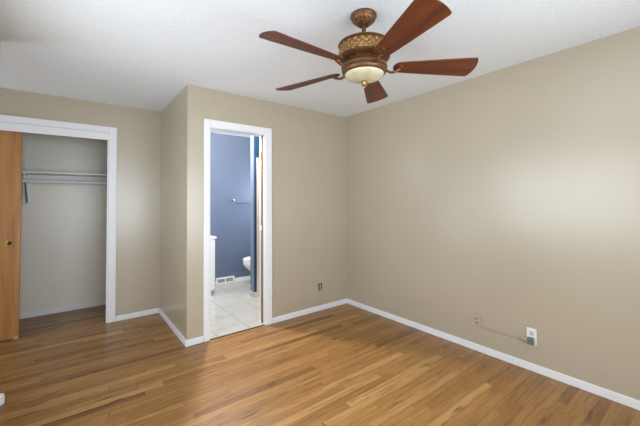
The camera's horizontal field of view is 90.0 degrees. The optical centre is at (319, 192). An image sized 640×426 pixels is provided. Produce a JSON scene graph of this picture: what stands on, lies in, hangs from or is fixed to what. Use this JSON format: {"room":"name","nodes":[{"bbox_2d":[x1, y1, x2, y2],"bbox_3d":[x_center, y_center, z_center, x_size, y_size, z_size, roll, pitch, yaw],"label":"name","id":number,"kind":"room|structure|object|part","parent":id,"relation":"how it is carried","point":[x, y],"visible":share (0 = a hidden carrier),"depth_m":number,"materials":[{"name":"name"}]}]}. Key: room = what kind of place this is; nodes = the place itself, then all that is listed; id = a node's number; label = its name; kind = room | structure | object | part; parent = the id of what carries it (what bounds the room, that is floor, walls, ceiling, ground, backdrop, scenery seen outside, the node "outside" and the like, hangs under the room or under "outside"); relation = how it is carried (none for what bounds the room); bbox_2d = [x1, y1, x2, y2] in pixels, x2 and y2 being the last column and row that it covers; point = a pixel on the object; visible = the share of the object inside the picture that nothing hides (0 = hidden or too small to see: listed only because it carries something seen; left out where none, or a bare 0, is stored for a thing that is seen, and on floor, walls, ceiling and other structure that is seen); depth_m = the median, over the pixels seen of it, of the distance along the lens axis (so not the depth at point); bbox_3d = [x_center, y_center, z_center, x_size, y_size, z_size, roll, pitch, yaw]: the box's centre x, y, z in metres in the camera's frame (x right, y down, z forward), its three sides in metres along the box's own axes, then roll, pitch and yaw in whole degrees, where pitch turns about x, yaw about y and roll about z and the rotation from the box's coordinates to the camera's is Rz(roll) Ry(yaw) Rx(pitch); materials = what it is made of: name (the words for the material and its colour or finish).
{"room":"empty bedroom","nodes":[
{"label":"empty bedroom","id":0,"kind":"room"},
{"bbox_2d":[0,87,160,317],"bbox_3d":[-2.871,0.212,3.207,2.302,2.440,0.055,1,-2,-38],"label":"wall","id":1,"kind":"structure","parent":0,"point":[138,130],"depth_m":3.70,"materials":[{"name":"beige paint"}]},
{"bbox_2d":[0,130,22,340],"bbox_3d":[-3.274,0.391,2.945,0.760,2.074,0.037,1,-2,-38],"label":"closet door","id":2,"kind":"structure","parent":1,"relation":"in","point":[10,141],"depth_m":3.12,"materials":[{"name":"brown wood"}]},
{"bbox_2d":[0,122,108,139],"bbox_3d":[-2.969,-0.640,3.122,1.525,0.080,0.022,1,-2,-38],"label":"trim","id":3,"kind":"structure","parent":1,"relation":"attached to","point":[5,126],"depth_m":3.28,"materials":[{"name":"white paint"}]},
{"bbox_2d":[0,114,116,322],"bbox_3d":[-2.958,0.340,3.091,1.676,2.179,0.016,1,-2,-38],"label":"trim","id":4,"kind":"structure","parent":1,"relation":"attached to","point":[112,199],"depth_m":3.56,"materials":[{"name":"white paint"}]},
{"bbox_2d":[105,140,108,322],"bbox_3d":[-2.381,0.424,3.580,0.012,2.029,0.057,1,-2,-38],"label":"trim","id":5,"kind":"structure","parent":1,"relation":"attached to","point":[108,140],"depth_m":3.56,"materials":[{"name":"white paint"}]},
{"bbox_2d":[115,308,158,320],"bbox_3d":[-2.117,1.410,3.715,0.438,0.060,0.013,1,-2,-38],"label":"baseboard","id":6,"kind":"structure","parent":1,"relation":"attached to","point":[156,310],"depth_m":3.70,"materials":[{"name":"white paint"}]},
{"bbox_2d":[20,132,249,312],"bbox_3d":[-2.543,0.242,4.516,4.426,2.440,0.160,1,-2,-38],"label":"wall","id":7,"kind":"structure","parent":0,"point":[63,257],"depth_m":4.03,"materials":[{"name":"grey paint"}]},
{"bbox_2d":[19,299,105,318],"bbox_3d":[-3.321,1.415,3.767,2.302,0.068,0.013,1,-2,-38],"label":"baseboard","id":8,"kind":"structure","parent":7,"relation":"attached to","point":[99,302],"depth_m":3.90,"materials":[{"name":"white paint"}]},
{"bbox_2d":[22,171,106,203],"bbox_3d":[-3.240,-0.054,3.687,2.298,0.370,0.304,1,-2,-38],"label":"closet shelf","id":9,"kind":"object","parent":7,"relation":"attached to","point":[28,177],"visible":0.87,"depth_m":3.77,"materials":[{"name":"white paint"}]},
{"bbox_3d":[-3.397,-0.038,3.711,0.024,0.330,0.010,1,-2,-38],"label":"bracket leg","id":10,"kind":"part","parent":9,"relation":"part of","materials":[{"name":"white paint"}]},
{"bbox_3d":[-3.181,-0.129,3.612,2.298,0.033,0.033,1,-2,-38],"label":"hanging rod","id":11,"kind":"part","parent":9,"relation":"part of","materials":[{"name":"white paint"}]},
{"bbox_2d":[216,276,233,284],"bbox_3d":[-1.539,1.418,5.195,0.310,0.106,0.023,1,-2,-38],"label":"air vent","id":12,"kind":"object","parent":7,"relation":"in","point":[229,279],"visible":1,"depth_m":5.18,"materials":[{"name":"white metal"}]},
{"bbox_2d":[235,276,249,281],"bbox_3d":[-1.332,1.443,5.362,1.212,0.065,0.013,1,-2,-38],"label":"baseboard","id":13,"kind":"structure","parent":7,"relation":"attached to","point":[244,277],"depth_m":5.38,"materials":[{"name":"white paint"}]},
{"bbox_2d":[160,89,183,334],"bbox_3d":[-1.880,0.223,3.881,0.090,2.440,1.976,1,-2,-38],"label":"wall","id":14,"kind":"structure","parent":0,"point":[172,115],"depth_m":3.42,"materials":[{"name":"beige paint"}]},
{"bbox_2d":[159,308,185,345],"bbox_3d":[-1.585,1.399,3.398,0.013,0.060,1.139,1,-2,-38],"label":"baseboard","id":15,"kind":"structure","parent":14,"relation":"attached to","point":[179,335],"depth_m":3.31,"materials":[{"name":"white paint"}]},
{"bbox_2d":[251,136,258,291],"bbox_3d":[-0.619,0.236,4.769,0.836,2.440,0.100,1,-2,-38],"label":"wall","id":16,"kind":"structure","parent":0,"point":[256,138],"depth_m":4.49,"materials":[{"name":"blue paint"}]},
{"bbox_2d":[250,135,253,290],"bbox_3d":[-0.956,0.190,4.512,0.012,2.355,0.098,1,-2,-38],"label":"trim","id":17,"kind":"structure","parent":16,"relation":"attached to","point":[251,137],"depth_m":4.50,"materials":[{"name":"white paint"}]},
{"bbox_2d":[250,291,259,297],"bbox_3d":[-0.916,1.414,4.496,0.100,0.075,0.112,1,-2,-38],"label":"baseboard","id":18,"kind":"structure","parent":16,"relation":"attached to","point":[252,294],"depth_m":4.46,"materials":[{"name":"beige tile"}]},
{"bbox_2d":[257,158,259,290],"bbox_3d":[-0.570,0.440,4.729,0.798,1.869,0.011,1,-2,-38],"label":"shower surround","id":19,"kind":"object","parent":16,"relation":"attached to","point":[258,241],"visible":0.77,"depth_m":4.49,"materials":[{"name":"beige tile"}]},
{"bbox_2d":[183,85,346,339],"bbox_3d":[-0.482,0.208,3.642,2.004,2.440,0.116,1,-2,-38],"label":"wall","id":20,"kind":"structure","parent":0,"point":[309,146],"depth_m":3.69,"materials":[{"name":"beige paint"}]},
{"bbox_2d":[185,336,202,346],"bbox_3d":[-1.174,1.387,2.989,0.162,0.060,0.013,1,-2,-38],"label":"baseboard","id":21,"kind":"structure","parent":20,"relation":"attached to","point":[194,341],"depth_m":2.98,"materials":[{"name":"white paint"}]},
{"bbox_2d":[210,324,264,339],"bbox_3d":[-0.827,1.419,3.269,0.588,0.006,0.018,1,-2,-38],"label":"trim","id":22,"kind":"structure","parent":20,"relation":"attached to","point":[264,324],"depth_m":3.25,"materials":[{"name":"grey metal"}]},
{"bbox_2d":[203,119,271,341],"bbox_3d":[-0.867,0.386,3.338,0.612,2.074,0.136,1,-2,-38],"label":"door frame","id":23,"kind":"structure","parent":20,"relation":"in","point":[212,128],"depth_m":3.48,"materials":[{"name":"white paint"}]},
{"bbox_2d":[260,137,262,322],"bbox_3d":[-0.408,0.403,3.701,0.611,2.036,0.033,1,-2,-38],"label":"pocket door","id":24,"kind":"structure","parent":23,"relation":"attached to","point":[261,225],"depth_m":3.51,"materials":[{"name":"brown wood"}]},
{"bbox_3d":[-0.406,0.403,3.703,0.605,2.036,0.033,1,-2,-38],"label":"door","id":25,"kind":"part","parent":24,"relation":"part of","materials":[{"name":"white wood"}]},
{"bbox_2d":[272,299,346,323],"bbox_3d":[-0.084,1.401,3.835,1.114,0.060,0.013,1,-2,-38],"label":"baseboard","id":26,"kind":"structure","parent":20,"relation":"attached to","point":[344,301],"depth_m":3.78,"materials":[{"name":"white paint"}]},
{"bbox_2d":[318,282,321,291],"bbox_3d":[0.001,1.147,3.910,0.072,0.116,0.010,1,-2,-38],"label":"wall outlet","id":27,"kind":"object","parent":20,"relation":"attached to","point":[319,283],"visible":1,"depth_m":3.90,"materials":[{"name":"beige paint"}]},
{"bbox_2d":[0,280,639,425],"bbox_3d":[-0.850,1.436,2.218,4.546,0.080,5.810,1,-2,-38],"label":"floor","id":28,"kind":"structure","parent":0,"point":[346,364],"depth_m":2.42,"materials":[{"name":"brown wood"}]},
{"bbox_2d":[0,393,4,404],"bbox_3d":[-2.123,1.367,2.124,0.042,0.070,0.042,1,-2,-38],"label":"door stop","id":29,"kind":"object","parent":28,"relation":"on","point":[2,396],"visible":1,"depth_m":2.12,"materials":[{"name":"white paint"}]},
{"bbox_2d":[210,235,216,295],"bbox_3d":[-1.911,1.040,4.567,0.696,0.838,0.567,1,-2,-38],"label":"bathroom vanity","id":30,"kind":"object","parent":28,"relation":"on","point":[212,241],"visible":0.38,"depth_m":4.53,"materials":[{"name":"white paint"}]},
{"bbox_3d":[-1.585,1.015,4.654,0.020,0.690,0.270,1,-2,-38],"label":"cabinet door","id":31,"kind":"part","parent":30,"relation":"part of","materials":[{"name":"white paint"}]},
{"bbox_2d":[243,256,249,286],"bbox_3d":[-0.892,1.071,5.179,0.741,0.795,0.450,1,-2,-38],"label":"toilet","id":32,"kind":"object","parent":28,"relation":"on","point":[246,261],"visible":0.14,"depth_m":4.93,"materials":[{"name":"white ceramic"}]},
{"bbox_2d":[0,0,639,136],"bbox_3d":[-0.865,-1.093,2.279,4.546,0.100,5.810,1,-2,-38],"label":"ceiling","id":33,"kind":"structure","parent":0,"point":[141,54],"depth_m":2.22,"materials":[{"name":"paint"}]},
{"bbox_2d":[259,0,477,102],"bbox_3d":[0.221,-0.840,1.867,1.252,0.439,1.298,1,-2,-38],"label":"ceiling fan","id":34,"kind":"object","parent":33,"relation":"hanging from","point":[363,56],"visible":1,"depth_m":1.78,"materials":[{"name":"brown wood"}]},
{"bbox_3d":[-0.073,-0.748,1.645,0.490,0.046,0.162,1,-2,-37],"label":"blade","id":35,"kind":"part","parent":34,"relation":"part of","materials":[{"name":"brown wood"}]},
{"bbox_3d":[-0.079,-0.736,2.135,0.490,0.046,0.162,-1,-2,35],"label":"blade","id":36,"kind":"part","parent":34,"relation":"part of","materials":[{"name":"brown wood"}]},
{"bbox_3d":[0.139,-0.741,1.802,0.128,0.066,0.027,1,-2,-37],"label":"blade arm","id":37,"kind":"part","parent":34,"relation":"part of","materials":[{"name":"brown metal"}]},
{"bbox_3d":[0.262,-0.682,1.892,0.229,0.037,0.229,1,-2,-38],"label":"lamp shade","id":38,"kind":"part","parent":34,"relation":"part of","materials":[{"name":"white glass"}]},
{"bbox_3d":[0.385,-0.735,2.292,0.162,0.046,0.490,-1,-1,17],"label":"blade","id":39,"kind":"part","parent":34,"relation":"part of","materials":[{"name":"brown wood"}]},
{"bbox_3d":[0.310,-0.743,1.749,0.027,0.066,0.128,0,-1,-19],"label":"blade arm","id":40,"kind":"part","parent":34,"relation":"part of","materials":[{"name":"brown metal"}]},
{"bbox_3d":[0.414,-0.740,1.895,0.128,0.066,0.027,0,-1,-1],"label":"blade arm","id":41,"kind":"part","parent":34,"relation":"part of","materials":[{"name":"brown metal"}]},
{"bbox_3d":[0.395,-0.754,1.499,0.162,0.046,0.490,0,-1,-19],"label":"blade","id":42,"kind":"part","parent":34,"relation":"part of","materials":[{"name":"brown wood"}]},
{"bbox_3d":[0.678,-0.746,1.899,0.490,0.046,0.162,0,-1,-1],"label":"blade","id":43,"kind":"part","parent":34,"relation":"part of","materials":[{"name":"brown wood"}]},
{"bbox_2d":[345,26,639,400],"bbox_3d":[1.513,0.176,2.804,0.120,2.440,3.779,1,-2,-38],"label":"wall","id":44,"kind":"structure","parent":0,"point":[509,197],"depth_m":2.60,"materials":[{"name":"beige paint"}]},
{"bbox_2d":[474,314,481,326],"bbox_3d":[1.396,1.126,2.827,0.017,0.092,0.060,1,-2,-38],"label":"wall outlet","id":45,"kind":"object","parent":44,"relation":"attached to","point":[477,318],"visible":1,"depth_m":2.82,"materials":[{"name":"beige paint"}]},
{"bbox_2d":[347,299,639,410],"bbox_3d":[1.454,1.365,2.752,0.013,0.060,3.585,1,-2,-38],"label":"baseboard","id":46,"kind":"structure","parent":44,"relation":"attached to","point":[619,398],"depth_m":2.56,"materials":[{"name":"white paint"}]},
{"bbox_2d":[527,327,536,345],"bbox_3d":[1.655,1.120,2.501,0.009,0.124,0.068,1,-2,-38],"label":"wall outlet","id":47,"kind":"object","parent":44,"relation":"attached to","point":[531,332],"visible":0.84,"depth_m":2.49,"materials":[{"name":"white paint"}]},
{"bbox_2d":[482,327,533,344],"bbox_3d":[1.533,1.155,2.647,0.036,0.054,0.424,1,-2,-33],"label":"power adapter","id":48,"kind":"object","parent":47,"relation":"attached to","point":[530,340],"visible":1,"depth_m":2.50,"materials":[{"name":"grey plastic"}]},
{"bbox_3d":[1.507,1.172,2.677,0.024,0.023,0.345,1,-2,-38],"label":"cord","id":49,"kind":"part","parent":48,"relation":"part of","materials":[{"name":"beige plastic"}]}
]}

